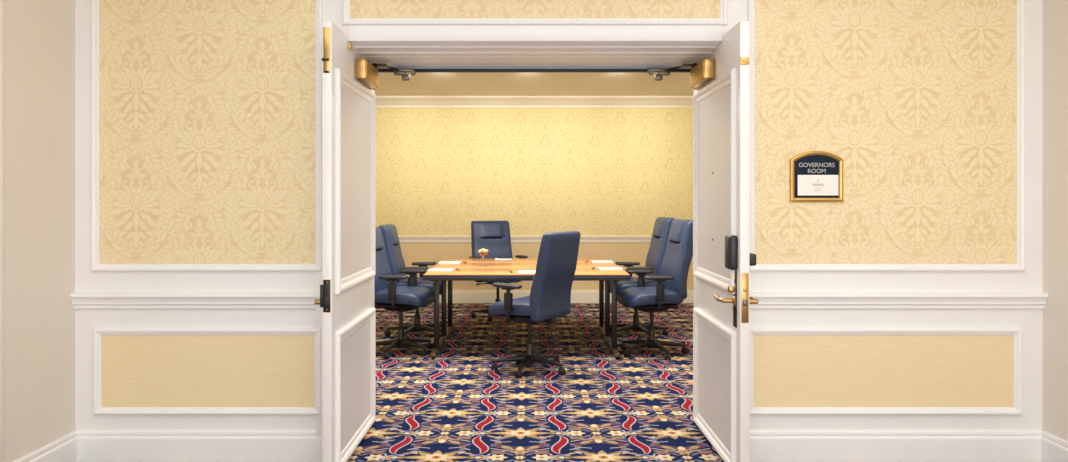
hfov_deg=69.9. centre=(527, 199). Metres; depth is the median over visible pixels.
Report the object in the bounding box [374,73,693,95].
ceiling
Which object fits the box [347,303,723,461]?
floor
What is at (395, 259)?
office chair
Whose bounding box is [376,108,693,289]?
wall
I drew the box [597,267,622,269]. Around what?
notepad
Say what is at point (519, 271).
notepad
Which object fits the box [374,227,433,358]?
office chair
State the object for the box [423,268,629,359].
table
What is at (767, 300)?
trim
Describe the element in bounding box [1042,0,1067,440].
wall
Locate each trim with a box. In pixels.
[0,0,2,461]
[70,292,321,308]
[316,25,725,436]
[376,96,692,107]
[398,236,651,242]
[749,292,1048,308]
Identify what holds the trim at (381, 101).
attached to the wall at (540, 171)
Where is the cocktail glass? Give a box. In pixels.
[478,248,488,265]
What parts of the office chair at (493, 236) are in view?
leg, backrest, seat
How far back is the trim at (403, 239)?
9.98 m
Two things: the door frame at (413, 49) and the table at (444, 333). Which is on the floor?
the table at (444, 333)
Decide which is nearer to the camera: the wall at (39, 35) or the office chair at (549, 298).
the wall at (39, 35)
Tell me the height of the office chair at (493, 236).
1.105 m
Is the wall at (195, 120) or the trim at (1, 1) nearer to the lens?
the trim at (1, 1)
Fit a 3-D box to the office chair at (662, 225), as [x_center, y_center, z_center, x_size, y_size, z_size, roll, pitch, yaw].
[1.108,0.761,7.603,0.625,1.177,0.648,0,0,-5]
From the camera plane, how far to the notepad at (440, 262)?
7.54 m
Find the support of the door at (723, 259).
in the wall at (195, 120)
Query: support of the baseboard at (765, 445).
attached to the wall at (195, 120)
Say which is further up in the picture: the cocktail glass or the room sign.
the room sign
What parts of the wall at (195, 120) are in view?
wallpaper panel, panel molding, panel molding, grasscloth panel, wallpaper panel, panel molding, grasscloth panel, panel molding, wallpaper panel, panel molding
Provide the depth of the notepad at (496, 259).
7.92 m
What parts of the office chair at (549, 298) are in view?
leg, armrest, seat, leg, leg, leg, backrest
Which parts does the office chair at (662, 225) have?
leg, leg, armrest, seat, leg, leg, backrest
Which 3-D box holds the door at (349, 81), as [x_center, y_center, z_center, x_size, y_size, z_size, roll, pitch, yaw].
[-0.956,0.246,4.100,0.224,2.188,0.972,0,0,9]
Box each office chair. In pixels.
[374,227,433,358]
[379,224,440,338]
[469,221,527,321]
[488,231,580,377]
[610,217,674,338]
[617,219,692,359]
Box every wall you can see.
[3,0,74,461]
[75,0,1041,429]
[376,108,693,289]
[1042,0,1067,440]
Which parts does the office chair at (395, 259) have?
backrest, leg, leg, seat, armrest, leg, leg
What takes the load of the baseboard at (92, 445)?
attached to the wall at (195, 120)
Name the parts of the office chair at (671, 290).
leg, leg, armrest, seat, leg, armrest, leg, backrest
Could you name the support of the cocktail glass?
on the table at (444, 333)
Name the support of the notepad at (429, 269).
on the table at (465, 274)
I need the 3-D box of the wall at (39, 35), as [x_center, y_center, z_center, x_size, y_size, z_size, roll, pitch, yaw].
[-2.415,-0.150,3.670,0.150,3.000,0.560,0,0,0]
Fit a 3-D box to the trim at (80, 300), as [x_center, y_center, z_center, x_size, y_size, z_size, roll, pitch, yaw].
[-1.692,0.522,3.927,1.295,0.088,0.046,0,0,0]
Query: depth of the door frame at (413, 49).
4.06 m
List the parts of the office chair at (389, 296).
backrest, leg, leg, armrest, seat, armrest, leg, leg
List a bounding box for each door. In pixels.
[314,21,398,461]
[666,21,758,461]
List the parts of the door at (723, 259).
closer arm, panel, panel, panel molding, panel molding, lever handle, lock edge plate, panel molding, panel molding, lever handle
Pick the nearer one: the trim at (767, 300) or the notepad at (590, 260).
the trim at (767, 300)
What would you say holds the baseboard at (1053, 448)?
attached to the wall at (1054, 12)
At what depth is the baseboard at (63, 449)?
3.78 m
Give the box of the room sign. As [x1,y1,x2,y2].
[789,151,842,201]
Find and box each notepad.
[428,269,454,270]
[438,261,461,263]
[495,258,510,260]
[518,270,535,273]
[590,260,612,262]
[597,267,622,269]
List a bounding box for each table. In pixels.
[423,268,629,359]
[433,263,618,345]
[443,258,610,334]
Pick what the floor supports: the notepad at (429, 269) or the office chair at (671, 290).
the office chair at (671, 290)
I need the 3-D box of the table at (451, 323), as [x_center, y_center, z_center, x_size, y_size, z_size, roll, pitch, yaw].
[-0.011,0.988,7.890,1.745,0.724,0.588,0,0,0]
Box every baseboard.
[14,430,76,461]
[76,430,321,461]
[433,290,693,302]
[750,430,1042,461]
[1041,431,1067,461]
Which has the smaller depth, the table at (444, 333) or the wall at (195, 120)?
the wall at (195, 120)
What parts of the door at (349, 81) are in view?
lever handle, strike plate, panel molding, panel molding, panel, panel, closer arm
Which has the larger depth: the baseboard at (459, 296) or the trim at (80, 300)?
the baseboard at (459, 296)
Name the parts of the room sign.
sign plate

